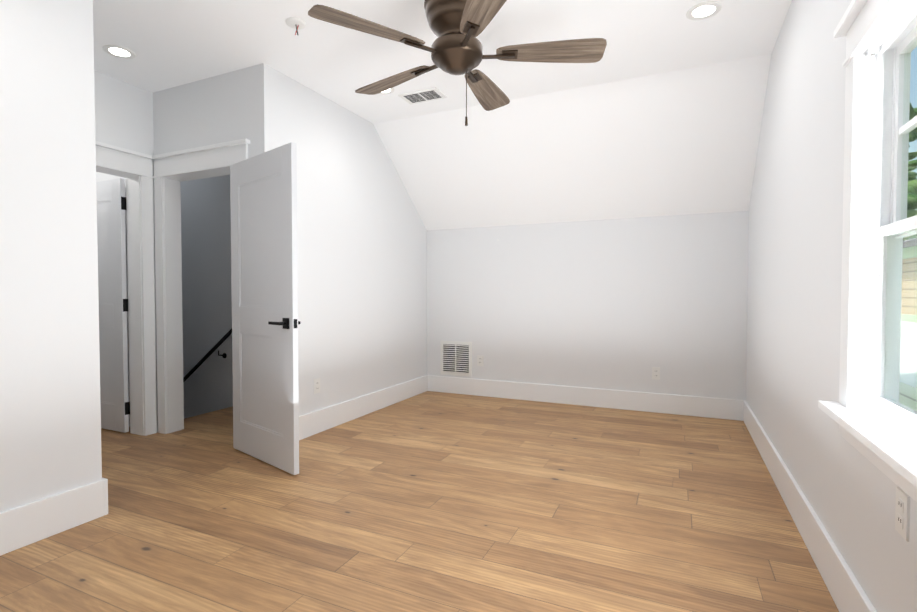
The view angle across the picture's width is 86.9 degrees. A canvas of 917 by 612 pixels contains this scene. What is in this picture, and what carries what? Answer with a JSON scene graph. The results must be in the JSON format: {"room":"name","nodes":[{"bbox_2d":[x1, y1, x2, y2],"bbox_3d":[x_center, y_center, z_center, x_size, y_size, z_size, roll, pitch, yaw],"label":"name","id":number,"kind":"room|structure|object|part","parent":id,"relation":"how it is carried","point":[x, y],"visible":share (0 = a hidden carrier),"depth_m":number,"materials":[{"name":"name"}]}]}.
{"room":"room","nodes":[
{"label":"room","id":0,"kind":"room"},
{"bbox_2d":[68,0,101,485],"bbox_3d":[-2.990,-0.312,2.878,2.590,2.700,0.120,1,2,25],"label":"wall","id":1,"kind":"structure","parent":0,"point":[84,196],"depth_m":2.35,"materials":[{"name":"white paint"}]},
{"bbox_2d":[94,70,157,431],"bbox_3d":[-2.711,-0.326,3.405,0.160,2.700,1.070,1,2,25],"label":"wall","id":2,"kind":"structure","parent":0,"point":[123,114],"depth_m":3.64,"materials":[{"name":"white paint"}]},
{"bbox_2d":[96,178,129,432],"bbox_3d":[-2.996,-0.003,3.980,0.814,2.000,0.139,1,2,25],"label":"closet door","id":3,"kind":"structure","parent":2,"relation":"in","point":[113,299],"depth_m":3.85,"materials":[{"name":"white paint"}]},
{"bbox_2d":[96,141,156,435],"bbox_3d":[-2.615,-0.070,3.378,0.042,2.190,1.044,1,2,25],"label":"trim","id":4,"kind":"structure","parent":2,"relation":"attached to","point":[115,158],"depth_m":3.77,"materials":[{"name":"white paint"}]},
{"bbox_2d":[96,67,251,425],"bbox_3d":[-3.314,1.250,4.375,4.150,5.900,0.120,1,2,25],"label":"wall","id":5,"kind":"structure","parent":0,"point":[208,111],"depth_m":3.60,"materials":[{"name":"white paint"}]},
{"bbox_2d":[164,168,229,432],"bbox_3d":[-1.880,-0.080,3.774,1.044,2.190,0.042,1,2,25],"label":"door frame","id":6,"kind":"structure","parent":5,"relation":"attached to","point":[181,290],"depth_m":3.94,"materials":[{"name":"white paint"}]},
{"bbox_2d":[152,139,249,433],"bbox_3d":[-1.947,-0.076,3.627,1.044,2.190,0.042,1,2,25],"label":"door frame","id":7,"kind":"structure","parent":5,"relation":"attached to","point":[206,158],"depth_m":3.79,"materials":[{"name":"white paint"}]},
{"bbox_2d":[230,142,299,474],"bbox_3d":[-1.292,0.018,3.178,0.814,2.000,0.139,1,2,41],"label":"entry door","id":8,"kind":"structure","parent":5,"relation":"in","point":[264,264],"depth_m":3.12,"materials":[{"name":"white paint"}]},
{"bbox_2d":[180,175,232,418],"bbox_3d":[-2.865,1.225,5.357,4.150,5.900,0.120,1,2,25],"label":"wall","id":9,"kind":"structure","parent":0,"point":[206,270],"depth_m":5.18,"materials":[{"name":"white paint"}]},
{"bbox_2d":[183,328,231,382],"bbox_3d":[-3.028,0.919,5.306,3.011,2.141,0.094,1,2,25],"label":"stair handrail","id":10,"kind":"object","parent":9,"relation":"attached to","point":[207,355],"visible":0.17,"depth_m":5.07,"materials":[{"name":"black metal"}]},
{"bbox_2d":[0,0,426,511],"bbox_3d":[-1.586,-0.315,2.978,0.120,2.700,5.870,1,2,25],"label":"wall","id":11,"kind":"structure","parent":0,"point":[362,269],"depth_m":3.34,"materials":[{"name":"white paint"}]},
{"bbox_2d":[0,478,107,555],"bbox_3d":[-2.227,0.985,1.445,0.018,0.180,2.188,1,2,25],"label":"baseboard","id":12,"kind":"structure","parent":11,"relation":"attached to","point":[21,526],"depth_m":2.22,"materials":[{"name":"white paint"}]},
{"bbox_2d":[314,378,319,393],"bbox_3d":[-1.127,0.638,3.854,0.008,0.115,0.070,1,2,25],"label":"electrical outlet","id":13,"kind":"object","parent":11,"relation":"attached to","point":[316,385],"visible":1,"depth_m":3.85,"materials":[{"name":"white plastic"}]},
{"bbox_2d":[299,375,427,439],"bbox_3d":[-0.852,0.908,4.451,0.022,0.180,2.358,1,2,25],"label":"baseboard","id":14,"kind":"structure","parent":11,"relation":"attached to","point":[312,423],"depth_m":4.31,"materials":[{"name":"white paint"}]},
{"bbox_2d":[0,391,838,611],"bbox_3d":[-1.219,1.069,2.846,5.868,0.060,5.870,1,2,25],"label":"floor","id":15,"kind":"structure","parent":0,"point":[429,501],"depth_m":2.34,"materials":[{"name":"brown wood"}]},
{"bbox_2d":[93,0,791,229],"bbox_3d":[-1.983,-1.237,3.136,7.548,1.073,5.870,1,2,25],"label":"ceiling","id":16,"kind":"structure","parent":0,"point":[657,109],"depth_m":3.61,"materials":[{"name":"white paint"}]},
{"bbox_2d":[102,45,135,58],"bbox_3d":[-2.228,-1.667,3.177,0.180,0.007,0.180,1,2,25],"label":"recessed light","id":17,"kind":"object","parent":16,"relation":"in","point":[116,51],"visible":1,"depth_m":3.17,"materials":[{"name":"white plastic"}]},
{"bbox_2d":[285,17,305,34],"bbox_3d":[-0.954,-1.624,2.837,0.116,0.076,0.116,1,2,25],"label":"sprinkler","id":18,"kind":"object","parent":16,"relation":"attached to","point":[296,23],"visible":1,"depth_m":2.82,"materials":[{"name":"white plastic"}]},
{"bbox_2d":[378,88,393,93],"bbox_3d":[-0.588,-1.682,3.757,0.180,0.007,0.180,1,2,25],"label":"recessed light","id":19,"kind":"object","parent":16,"relation":"in","point":[389,91],"visible":0.25,"depth_m":3.79,"materials":[{"name":"white plastic"}]},
{"bbox_2d":[398,87,446,104],"bbox_3d":[-0.288,-1.684,3.884,0.340,0.010,0.200,1,2,25],"label":"ceiling vent","id":20,"kind":"object","parent":16,"relation":"in","point":[424,95],"visible":1,"depth_m":3.88,"materials":[{"name":"white plastic"}]},
{"bbox_2d":[308,0,606,125],"bbox_3d":[0.003,-1.303,2.579,1.474,0.705,1.431,1,2,25],"label":"ceiling fan","id":21,"kind":"object","parent":16,"relation":"hanging from","point":[457,27],"visible":1,"depth_m":2.45,"materials":[{"name":"brown wood"}]},
{"bbox_2d":[686,1,721,19],"bbox_3d":[1.377,-1.655,2.716,0.180,0.007,0.180,1,2,25],"label":"recessed light","id":22,"kind":"object","parent":16,"relation":"in","point":[702,11],"visible":1,"depth_m":2.71,"materials":[{"name":"white plastic"}]},
{"bbox_2d":[427,211,748,399],"bbox_3d":[1.100,0.060,4.922,3.398,1.850,0.120,1,2,25],"label":"wall","id":23,"kind":"structure","parent":0,"point":[625,304],"depth_m":4.72,"materials":[{"name":"white paint"}]},
{"bbox_2d":[441,341,471,376],"bbox_3d":[-0.029,0.584,5.373,0.380,0.380,0.023,1,2,25],"label":"air vent","id":24,"kind":"object","parent":23,"relation":"in","point":[456,358],"visible":1,"depth_m":5.37,"materials":[{"name":"white plastic"}]},
{"bbox_2d":[477,355,482,365],"bbox_3d":[0.237,0.597,5.259,0.070,0.115,0.008,1,2,25],"label":"electrical outlet","id":25,"kind":"object","parent":23,"relation":"attached to","point":[479,360],"visible":1,"depth_m":5.26,"materials":[{"name":"white plastic"}]},
{"bbox_2d":[428,375,739,419],"bbox_3d":[1.063,0.897,4.884,3.140,0.180,0.018,1,2,25],"label":"baseboard","id":26,"kind":"structure","parent":23,"relation":"attached to","point":[721,408],"depth_m":4.75,"materials":[{"name":"white paint"}]},
{"bbox_2d":[652,367,659,379],"bbox_3d":[1.847,0.631,4.524,0.070,0.115,0.008,1,2,25],"label":"electrical outlet","id":27,"kind":"object","parent":23,"relation":"attached to","point":[655,373],"visible":1,"depth_m":4.52,"materials":[{"name":"white plastic"}]},
{"bbox_2d":[746,0,916,611],"bbox_3d":[1.396,-0.280,1.615,0.118,2.700,5.870,1,2,25],"label":"wall","id":28,"kind":"structure","parent":0,"point":[795,229],"depth_m":2.17,"materials":[{"name":"white paint"}]},
{"bbox_2d":[740,400,876,611],"bbox_3d":[1.333,0.979,1.676,0.020,0.180,5.630,1,2,25],"label":"baseboard","id":29,"kind":"structure","parent":28,"relation":"attached to","point":[844,588],"depth_m":2.04,"materials":[{"name":"white paint"}]},
{"bbox_2d":[818,0,916,501],"bbox_3d":[1.174,-0.246,1.185,0.223,1.427,1.124,1,2,25],"label":"window","id":30,"kind":"structure","parent":28,"relation":"in","point":[886,446],"depth_m":1.57,"materials":[{"name":"white paint"}]},
{"bbox_2d":[865,46,879,57],"bbox_3d":[1.336,-0.816,1.559,0.028,0.026,0.033,1,2,25],"label":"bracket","id":31,"kind":"object","parent":30,"relation":"attached to","point":[872,52],"visible":0.93,"depth_m":1.55,"materials":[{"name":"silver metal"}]},
{"bbox_3d":[1.211,-0.229,1.168,0.076,1.180,0.900,1,2,25],"label":"window sash","id":32,"kind":"part","parent":30,"relation":"part of","materials":[{"name":"white wood"}]},
{"bbox_2d":[895,487,909,541],"bbox_3d":[1.153,0.539,1.258,0.008,0.115,0.070,1,2,25],"label":"electrical outlet","id":33,"kind":"object","parent":28,"relation":"attached to","point":[902,518],"visible":1,"depth_m":1.25,"materials":[{"name":"white plastic"}]},
{"label":"outside","id":34,"kind":"structure","parent":0,"visible":0},
{"bbox_3d":[19.603,3.935,18.678,100.000,0.200,130.000,1,2,25],"label":"ground","id":35,"kind":"structure","parent":34,"visible":0},
{"bbox_2d":[899,321,916,410],"bbox_3d":[5.988,2.176,7.261,1.190,3.900,9.000,1,2,25],"label":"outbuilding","id":36,"kind":"structure","parent":35,"relation":"on","point":[908,370],"depth_m":4.87,"materials":[{"name":"white"}]},
{"bbox_2d":[901,238,916,322],"bbox_3d":[10.144,1.169,7.534,6.800,5.900,14.800,1,2,25],"label":"neighbouring house","id":37,"kind":"structure","parent":35,"relation":"on","point":[905,312],"depth_m":7.16,"materials":[{"name":"beige"}]},
{"bbox_2d":[903,108,916,240],"bbox_3d":[20.994,-2.807,23.278,4.518,13.061,3.927,1,2,25],"label":"pine tree","id":38,"kind":"object","parent":35,"relation":"on","point":[912,135],"depth_m":23.32,"materials":[{"name":"green plant"}]},
{"bbox_2d":[904,159,916,240],"bbox_3d":[26.106,-4.127,30.162,4.561,15.337,4.759,1,2,25],"label":"pine tree","id":39,"kind":"object","parent":35,"relation":"on","point":[912,167],"depth_m":28.54,"materials":[{"name":"green plant"}]},
{"bbox_2d":[907,103,916,217],"bbox_3d":[16.709,-2.125,19.788,3.495,11.873,4.325,1,2,25],"label":"pine tree","id":40,"kind":"object","parent":35,"relation":"on","point":[912,195],"depth_m":17.99,"materials":[{"name":"green plant"}]}
]}

